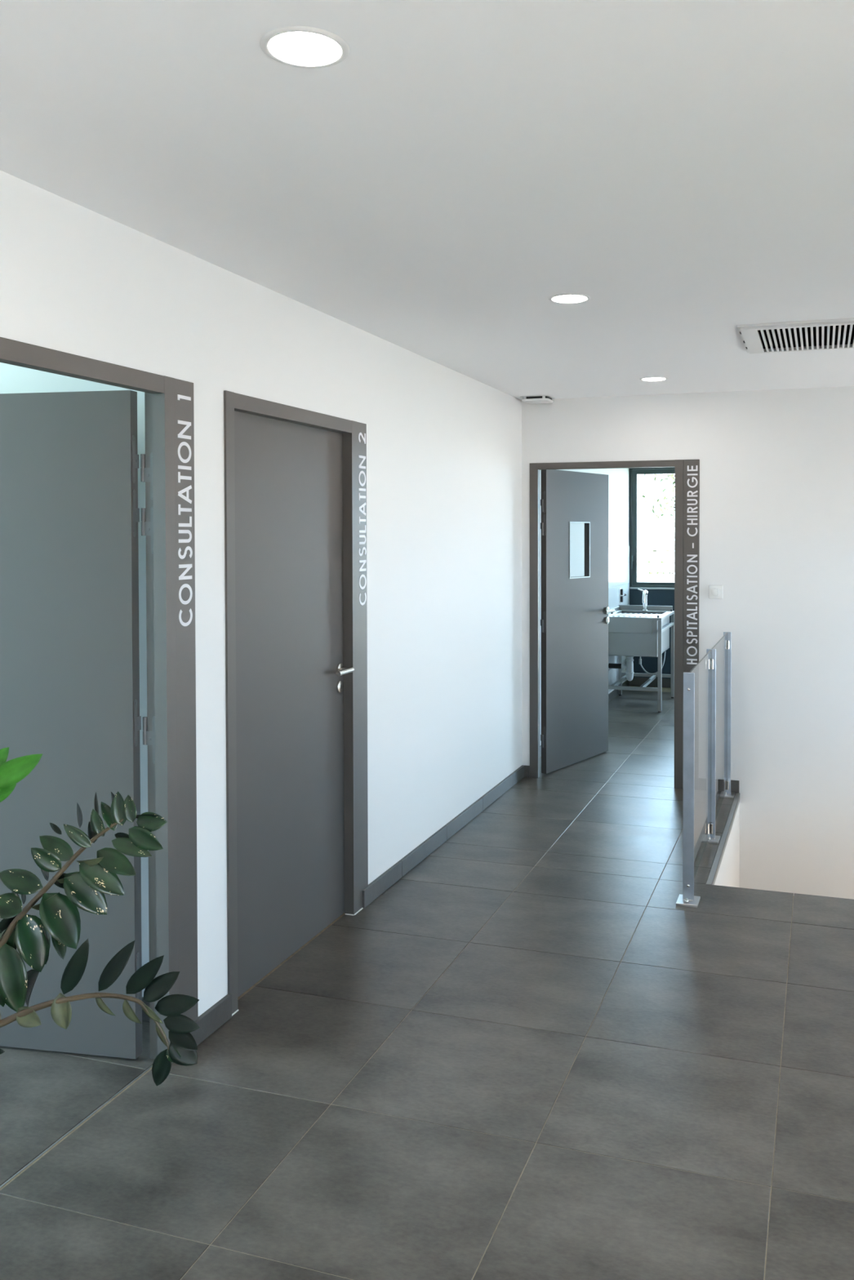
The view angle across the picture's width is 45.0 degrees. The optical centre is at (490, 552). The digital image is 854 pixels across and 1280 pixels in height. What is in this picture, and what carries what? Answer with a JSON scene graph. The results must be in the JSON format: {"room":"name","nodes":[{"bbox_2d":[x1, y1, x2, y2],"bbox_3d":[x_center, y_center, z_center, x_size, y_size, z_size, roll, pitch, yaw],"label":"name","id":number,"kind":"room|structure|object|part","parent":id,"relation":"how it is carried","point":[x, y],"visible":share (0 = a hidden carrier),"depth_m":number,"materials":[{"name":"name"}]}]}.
{"room":"veterinary clinic","nodes":[
{"label":"veterinary clinic","id":0,"kind":"room"},
{"bbox_2d":[0,362,149,1022],"bbox_3d":[-2.704,0.298,3.921,3.648,2.487,0.090,0,1,18],"label":"wall","id":1,"kind":"structure","parent":0,"point":[14,379],"depth_m":3.39,"materials":[{"name":"white paint"}]},
{"bbox_2d":[0,170,629,1016],"bbox_3d":[-0.657,0.789,4.287,0.116,3.487,13.724,0,1,18],"label":"wall","id":2,"kind":"structure","parent":0,"point":[444,444],"depth_m":4.55,"materials":[{"name":"white paint"}]},
{"bbox_2d":[0,337,198,1064],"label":"door","id":3,"kind":"structure","parent":2,"relation":"in","point":[69,511],"depth_m":3.14,"materials":[{"name":"grey paint"}]},
{"bbox_3d":[-1.080,-0.285,3.124,0.002,0.144,0.038,0,1,10],"label":"hinge plate","id":4,"kind":"part","parent":3,"relation":"part of","materials":[{"name":"grey metal"}]},
{"bbox_3d":[-1.080,-0.121,3.128,0.002,0.144,0.038,0,1,10],"label":"hinge plate","id":5,"kind":"part","parent":3,"relation":"part of","materials":[{"name":"grey metal"}]},
{"bbox_3d":[-1.078,1.294,3.155,0.002,0.144,0.038,0,1,10],"label":"hinge plate","id":6,"kind":"part","parent":3,"relation":"part of","materials":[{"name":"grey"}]},
{"bbox_3d":[-1.079,0.518,3.140,0.002,0.144,0.038,0,1,10],"label":"hinge plate","id":7,"kind":"part","parent":3,"relation":"part of","materials":[{"name":"grey metal"}]},
{"bbox_3d":[-1.034,-0.233,3.115,0.038,0.144,0.002,0,1,18],"label":"hinge plate","id":8,"kind":"part","parent":3,"relation":"part of","materials":[{"name":"grey metal"}]},
{"bbox_3d":[-1.033,-0.069,3.118,0.038,0.144,0.002,0,1,18],"label":"hinge plate","id":9,"kind":"part","parent":3,"relation":"part of","materials":[{"name":"grey metal"}]},
{"bbox_3d":[-1.033,0.570,3.131,0.038,0.144,0.002,0,1,18],"label":"hinge plate","id":10,"kind":"part","parent":3,"relation":"part of","materials":[{"name":"grey metal"}]},
{"bbox_3d":[-1.032,1.346,3.146,0.038,0.144,0.002,0,1,18],"label":"hinge plate","id":11,"kind":"part","parent":3,"relation":"part of","materials":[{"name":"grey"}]},
{"bbox_3d":[-0.946,0.510,3.188,0.007,2.085,0.102,0,1,18],"label":"sign panel","id":12,"kind":"part","parent":3,"relation":"part of","materials":[{"name":"grey paint"}]},
{"bbox_2d":[223,390,368,1013],"bbox_3d":[-0.732,0.495,3.941,0.106,2.085,1.101,0,1,18],"label":"door","id":13,"kind":"structure","parent":2,"relation":"in","point":[295,477],"depth_m":3.92,"materials":[{"name":"grey paint"}]},
{"bbox_3d":[-0.613,0.488,4.228,0.056,0.021,0.128,0,1,18],"label":"lever handle","id":14,"kind":"part","parent":13,"relation":"part of","materials":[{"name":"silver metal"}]},
{"bbox_3d":[-0.551,0.486,4.410,0.007,2.085,0.096,0,1,18],"label":"sign panel","id":15,"kind":"part","parent":13,"relation":"part of","materials":[{"name":"grey paint"}]},
{"bbox_2d":[231,907,363,1015],"bbox_3d":[-0.780,1.541,3.767,0.046,0.004,1.377,0,1,18],"label":"trim","id":16,"kind":"structure","parent":2,"relation":"attached to","point":[360,909],"depth_m":4.34,"materials":[{"name":"white"}]},
{"bbox_2d":[190,764,524,1045],"bbox_3d":[-0.363,1.479,4.993,0.018,0.076,3.791,0,1,18],"label":"baseboard","id":17,"kind":"structure","parent":2,"relation":"attached to","point":[216,1015],"depth_m":4.88,"materials":[{"name":"grey tile"}]},
{"bbox_2d":[539,680,629,757],"bbox_3d":[0.832,1.402,8.857,0.010,0.076,4.111,0,1,18],"label":"baseboard","id":18,"kind":"structure","parent":2,"relation":"attached to","point":[613,694],"depth_m":9.98,"materials":[{"name":"grey tile"}]},
{"bbox_2d":[619,587,626,603],"bbox_3d":[1.337,0.426,10.332,0.041,0.150,0.157,0,1,18],"label":"valve","id":19,"kind":"object","parent":2,"relation":"attached to","point":[621,595],"visible":1,"depth_m":10.29,"materials":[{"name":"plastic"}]},
{"bbox_3d":[1.321,0.427,10.302,0.022,0.132,0.036,0,1,18],"label":"handle","id":20,"kind":"part","parent":19,"relation":"part of","materials":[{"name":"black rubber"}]},
{"bbox_2d":[0,685,853,1279],"bbox_3d":[-0.335,1.653,4.200,8.500,0.240,14.224,0,1,18],"label":"floor","id":21,"kind":"structure","parent":0,"point":[522,1059],"depth_m":2.97,"materials":[{"name":"grey tile"}]},
{"bbox_2d":[0,1065,152,1187],"bbox_3d":[-1.163,1.565,2.687,0.005,0.002,0.920,0,1,18],"label":"trim","id":22,"kind":"structure","parent":21,"relation":"in","point":[150,1067],"depth_m":2.78,"materials":[{"name":"silver metal"}]},
{"bbox_2d":[0,746,199,1085],"bbox_3d":[-0.832,0.919,1.288,0.832,1.344,0.390,-1,1,-34],"label":"potted plant","id":23,"kind":"object","parent":21,"relation":"on","point":[85,889],"visible":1,"depth_m":1.41,"materials":[{"name":"green plant"}]},
{"bbox_3d":[-0.757,0.768,1.347,0.533,0.807,0.114,-1,1,-29],"label":"stem","id":24,"kind":"part","parent":23,"relation":"part of","materials":[{"name":"green plant"}]},
{"bbox_3d":[-0.711,0.878,1.327,0.574,0.588,0.074,0,1,-15],"label":"stem","id":25,"kind":"part","parent":23,"relation":"part of","materials":[{"name":"green plant"}]},
{"bbox_2d":[608,604,674,712],"bbox_3d":[1.401,0.974,9.697,0.558,0.899,0.874,0,1,18],"label":"sink","id":26,"kind":"object","parent":21,"relation":"on","point":[633,631],"visible":0.97,"depth_m":9.34,"materials":[{"name":"grey metal"}]},
{"bbox_3d":[1.237,1.217,9.756,0.028,0.028,0.806,0,1,18],"label":"rail","id":27,"kind":"part","parent":26,"relation":"part of","materials":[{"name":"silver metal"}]},
{"bbox_3d":[1.289,0.996,10.175,0.032,0.814,0.032,0,1,18],"label":"leg","id":28,"kind":"part","parent":26,"relation":"part of","materials":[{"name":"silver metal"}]},
{"bbox_3d":[1.276,0.770,9.311,0.476,0.334,0.003,0,1,18],"label":"bowl","id":29,"kind":"part","parent":26,"relation":"part of","materials":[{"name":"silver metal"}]},
{"bbox_3d":[1.278,1.227,9.303,0.484,0.030,0.028,0,1,18],"label":"rail","id":30,"kind":"part","parent":26,"relation":"part of","materials":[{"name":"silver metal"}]},
{"bbox_2d":[608,609,674,620],"bbox_3d":[1.405,0.585,9.687,0.548,0.023,0.874,0,1,18],"label":"countertop","id":31,"kind":"structure","parent":26,"relation":"on","point":[664,614],"depth_m":9.52,"materials":[{"name":"grey metal"}]},
{"bbox_2d":[637,588,648,610],"bbox_3d":[1.507,0.459,9.999,0.098,0.213,0.158,0,1,-11],"label":"mixer tap","id":32,"kind":"object","parent":31,"relation":"on","point":[645,593],"visible":1,"depth_m":10.03,"materials":[{"name":"silver metal"}]},
{"bbox_3d":[1.501,0.426,9.981,0.028,0.111,0.138,0,1,16],"label":"spout","id":33,"kind":"part","parent":32,"relation":"part of","materials":[{"name":"silver metal"}]},
{"bbox_3d":[1.535,1.201,10.100,0.484,0.030,0.028,0,1,18],"label":"rail","id":34,"kind":"part","parent":26,"relation":"part of","materials":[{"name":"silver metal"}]},
{"bbox_3d":[1.488,1.218,9.675,0.028,0.028,0.806,0,1,18],"label":"rail","id":35,"kind":"part","parent":26,"relation":"part of","materials":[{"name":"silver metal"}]},
{"bbox_3d":[1.523,1.014,9.220,0.032,0.814,0.032,0,1,18],"label":"leg","id":36,"kind":"part","parent":26,"relation":"part of","materials":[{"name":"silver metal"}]},
{"bbox_3d":[1.623,0.764,9.615,0.003,0.334,0.795,0,1,18],"label":"bowl","id":37,"kind":"part","parent":26,"relation":"part of","materials":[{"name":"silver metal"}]},
{"bbox_3d":[1.651,0.697,9.612,0.026,0.027,0.806,0,1,18],"label":"rail","id":38,"kind":"part","parent":26,"relation":"part of","materials":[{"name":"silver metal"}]},
{"bbox_3d":[1.780,0.998,10.017,0.032,0.814,0.032,0,1,18],"label":"leg","id":39,"kind":"part","parent":26,"relation":"part of","materials":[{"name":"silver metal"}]},
{"bbox_2d":[675,631,734,907],"bbox_3d":[1.159,1.005,5.391,0.092,1.006,2.032,0,1,18],"label":"glass railing","id":40,"kind":"object","parent":21,"relation":"on","point":[707,687],"visible":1,"depth_m":5.04,"materials":[{"name":"glass"}]},
{"bbox_3d":[0.866,1.521,4.489,0.092,0.010,0.117,0,1,18],"label":"foot plate","id":41,"kind":"part","parent":40,"relation":"part of","materials":[{"name":"silver metal"}]},
{"bbox_3d":[0.865,1.018,4.476,0.047,0.996,0.010,0,1,18],"label":"post","id":42,"kind":"part","parent":40,"relation":"part of","materials":[{"name":"metal"}]},
{"bbox_3d":[1.012,0.994,4.930,0.008,0.958,0.932,0,1,18],"label":"glass panel","id":43,"kind":"part","parent":40,"relation":"part of","materials":[{"name":"grey"}]},
{"bbox_3d":[1.157,1.000,5.380,0.047,0.996,0.010,0,1,18],"label":"post","id":44,"kind":"part","parent":40,"relation":"part of","materials":[{"name":"metal"}]},
{"bbox_3d":[1.158,1.503,5.393,0.092,0.010,0.117,0,1,18],"label":"foot plate","id":45,"kind":"part","parent":40,"relation":"part of","materials":[{"name":"silver metal"}]},
{"bbox_3d":[1.306,0.975,5.841,0.008,0.958,0.946,0,1,18],"label":"glass panel","id":46,"kind":"part","parent":40,"relation":"part of","materials":[{"name":"grey"}]},
{"bbox_3d":[1.453,0.982,6.298,0.047,0.996,0.010,0,1,18],"label":"post","id":47,"kind":"part","parent":40,"relation":"part of","materials":[{"name":"metal"}]},
{"bbox_3d":[1.454,1.485,6.311,0.092,0.010,0.117,0,1,18],"label":"foot plate","id":48,"kind":"part","parent":40,"relation":"part of","materials":[{"name":"silver metal"}]},
{"bbox_2d":[0,0,853,399],"bbox_3d":[-0.338,-1.103,4.146,8.500,0.300,14.224,0,1,18],"label":"ceiling","id":49,"kind":"structure","parent":0,"point":[685,168],"depth_m":2.41,"materials":[{"name":"white paint"}]},
{"bbox_2d":[259,26,349,68],"bbox_3d":[-0.333,-0.905,1.844,0.159,0.004,0.159,0,1,18],"label":"recessed light","id":50,"kind":"object","parent":49,"relation":"in","point":[300,46],"visible":1,"depth_m":1.84,"materials":[{"name":"white plastic"}]},
{"bbox_2d":[267,31,342,65],"bbox_3d":[-0.333,-0.906,1.844,0.131,0.002,0.131,0,1,18],"label":"diffuser","id":51,"kind":"object","parent":50,"relation":"attached to","point":[288,48],"depth_m":1.84,"materials":[{"name":"white plastic"}]},
{"bbox_2d":[520,395,555,404],"bbox_3d":[0.306,-0.986,6.608,0.196,0.031,0.196,0,1,18],"label":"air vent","id":52,"kind":"object","parent":49,"relation":"attached to","point":[534,399],"visible":1,"depth_m":6.54,"materials":[{"name":"white plastic"}]},
{"bbox_3d":[0.306,-0.977,6.608,0.180,0.012,0.180,0,1,18],"label":"plate","id":53,"kind":"part","parent":52,"relation":"part of","materials":[{"name":"white ceramic"}]},
{"bbox_3d":[0.306,-1.000,6.607,0.196,0.004,0.196,0,1,18],"label":"plate","id":54,"kind":"part","parent":52,"relation":"part of","materials":[{"name":"white plastic"}]},
{"bbox_2d":[548,293,591,303],"bbox_3d":[0.295,-0.945,3.816,0.159,0.004,0.159,0,1,18],"label":"recessed light","id":55,"kind":"object","parent":49,"relation":"in","point":[567,298],"visible":1,"depth_m":3.81,"materials":[{"name":"white plastic"}]},
{"bbox_2d":[551,295,586,302],"bbox_3d":[0.295,-0.946,3.816,0.131,0.002,0.131,0,1,18],"label":"diffuser","id":56,"kind":"object","parent":55,"relation":"attached to","point":[557,299],"depth_m":3.82,"materials":[{"name":"white plastic"}]},
{"bbox_2d":[639,376,667,381],"bbox_3d":[0.926,-0.985,5.814,0.159,0.004,0.159,0,1,18],"label":"recessed light","id":57,"kind":"object","parent":49,"relation":"in","point":[652,378],"visible":1,"depth_m":5.81,"materials":[{"name":"white plastic"}]},
{"bbox_2d":[642,377,665,380],"bbox_3d":[0.926,-0.986,5.814,0.131,0.002,0.131,0,1,18],"label":"diffuser","id":58,"kind":"object","parent":57,"relation":"attached to","point":[643,379],"depth_m":5.81,"materials":[{"name":"white plastic"}]},
{"bbox_2d":[736,317,853,353],"bbox_3d":[1.656,-1.008,4.452,1.096,0.127,0.643,0,1,18],"label":"ceiling vent","id":59,"kind":"object","parent":49,"relation":"in","point":[832,333],"visible":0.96,"depth_m":4.62,"materials":[{"name":"white metal"}]},
{"bbox_2d":[628,466,674,678],"bbox_3d":[1.809,0.158,10.821,8.000,2.487,0.250,0,1,18],"label":"wall","id":60,"kind":"structure","parent":0,"point":[655,597],"depth_m":10.74,"materials":[{"name":"blue paint"}]},
{"bbox_2d":[629,676,671,688],"bbox_3d":[2.466,1.359,10.496,2.113,0.094,0.010,0,1,18],"label":"baseboard","id":61,"kind":"structure","parent":60,"relation":"attached to","point":[636,682],"depth_m":10.74,"materials":[{"name":"grey tile"}]},
{"bbox_2d":[629,466,675,589],"bbox_3d":[2.090,-0.254,10.617,1.304,1.270,0.130,0,1,18],"label":"window","id":62,"kind":"structure","parent":60,"relation":"in","point":[633,472],"depth_m":10.80,"materials":[{"name":"black metal"}]},
{"bbox_3d":[1.491,0.097,10.783,0.024,0.140,0.064,0,1,18],"label":"handle","id":63,"kind":"part","parent":62,"relation":"part of","materials":[{"name":"grey metal"}]},
{"bbox_3d":[2.087,0.372,10.605,1.295,0.018,0.038,0,1,18],"label":"sill","id":64,"kind":"part","parent":62,"relation":"part of","materials":[{"name":"silver metal"}]},
{"bbox_2d":[521,386,853,899],"bbox_3d":[1.783,1.746,6.337,5.280,5.487,0.072,0,1,18],"label":"wall","id":65,"kind":"structure","parent":0,"point":[776,466],"depth_m":6.29,"materials":[{"name":"white paint"}]},
{"bbox_2d":[529,459,699,788],"bbox_3d":[0.929,0.440,7.042,1.099,2.071,0.956,0,1,18],"label":"door","id":66,"kind":"structure","parent":65,"relation":"in","point":[575,620],"depth_m":6.93,"materials":[{"name":"grey paint"}]},
{"bbox_3d":[0.353,1.230,6.853,0.038,0.144,0.002,1,1,34],"label":"hinge plate","id":67,"kind":"part","parent":66,"relation":"part of","materials":[{"name":"grey metal"}]},
{"bbox_3d":[0.352,0.460,6.838,0.038,0.144,0.002,1,1,34],"label":"hinge plate","id":68,"kind":"part","parent":66,"relation":"part of","materials":[{"name":"grey metal"}]},
{"bbox_3d":[0.351,-0.185,6.826,0.038,0.144,0.002,1,1,34],"label":"hinge plate","id":69,"kind":"part","parent":66,"relation":"part of","materials":[{"name":"grey metal"}]},
{"bbox_3d":[0.351,-0.340,6.823,0.038,0.144,0.002,1,1,34],"label":"hinge plate","id":70,"kind":"part","parent":66,"relation":"part of","materials":[{"name":"grey metal"}]},
{"bbox_3d":[0.855,0.423,7.462,0.056,0.021,0.129,1,1,34],"label":"lever handle","id":71,"kind":"part","parent":66,"relation":"part of","materials":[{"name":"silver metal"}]},
{"bbox_3d":[1.260,0.451,6.438,0.098,2.071,0.007,0,1,18],"label":"sign panel","id":72,"kind":"part","parent":66,"relation":"part of","materials":[{"name":"grey paint"}]},
{"bbox_2d":[524,765,739,792],"bbox_3d":[0.886,1.446,6.577,1.384,0.076,0.010,0,1,18],"label":"baseboard","id":73,"kind":"structure","parent":65,"relation":"attached to","point":[735,784],"depth_m":6.37,"materials":[{"name":"grey tile"}]},
{"bbox_2d":[708,585,722,599],"bbox_3d":[1.401,0.243,6.375,0.085,0.085,0.033,0,1,18],"label":"switch","id":74,"kind":"object","parent":65,"relation":"attached to","point":[714,591],"visible":1,"depth_m":6.38,"materials":[{"name":"white plastic"}]},
{"bbox_2d":[714,803,739,887],"bbox_3d":[1.196,2.962,5.465,0.100,2.890,1.993,0,1,18],"label":"wall","id":75,"kind":"structure","parent":0,"point":[728,874],"depth_m":5.84,"materials":[{"name":"white paint"}]},
{"bbox_2d":[706,792,740,884],"bbox_3d":[1.272,1.527,5.545,0.024,0.046,1.741,0,1,18],"label":"trim","id":76,"kind":"structure","parent":75,"relation":"attached to","point":[713,875],"depth_m":5.38,"materials":[{"name":"silver metal"}]},
{"label":"outside","id":77,"kind":"structure","parent":0,"visible":0},
{"bbox_3d":[6.305,1.548,24.782,8.500,0.150,29.026,0,1,18],"label":"ground","id":78,"kind":"structure","parent":77,"visible":0},
{"bbox_2d":[637,516,674,582],"bbox_3d":[2.301,0.564,15.285,9.000,2.200,0.110,0,1,18],"label":"fence","id":79,"kind":"object","parent":78,"relation":"on","point":[644,522],"visible":0.11,"depth_m":15.17,"materials":[{"name":"white paint"}]},
{"bbox_3d":[2.305,0.563,15.300,0.080,2.200,0.080,0,1,18],"label":"post","id":80,"kind":"part","parent":79,"relation":"part of","materials":[{"name":"white paint"}]},
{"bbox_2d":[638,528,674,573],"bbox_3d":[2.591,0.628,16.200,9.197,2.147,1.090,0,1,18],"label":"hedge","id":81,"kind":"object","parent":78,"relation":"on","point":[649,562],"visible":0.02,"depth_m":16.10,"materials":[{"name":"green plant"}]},
{"bbox_2d":[641,473,675,518],"bbox_3d":[4.528,-1.571,17.002,4.758,6.411,3.167,0,1,18],"label":"tree","id":82,"kind":"object","parent":78,"relation":"on","point":[672,477],"visible":0.02,"depth_m":16.64,"materials":[{"name":"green plant"}]}
]}

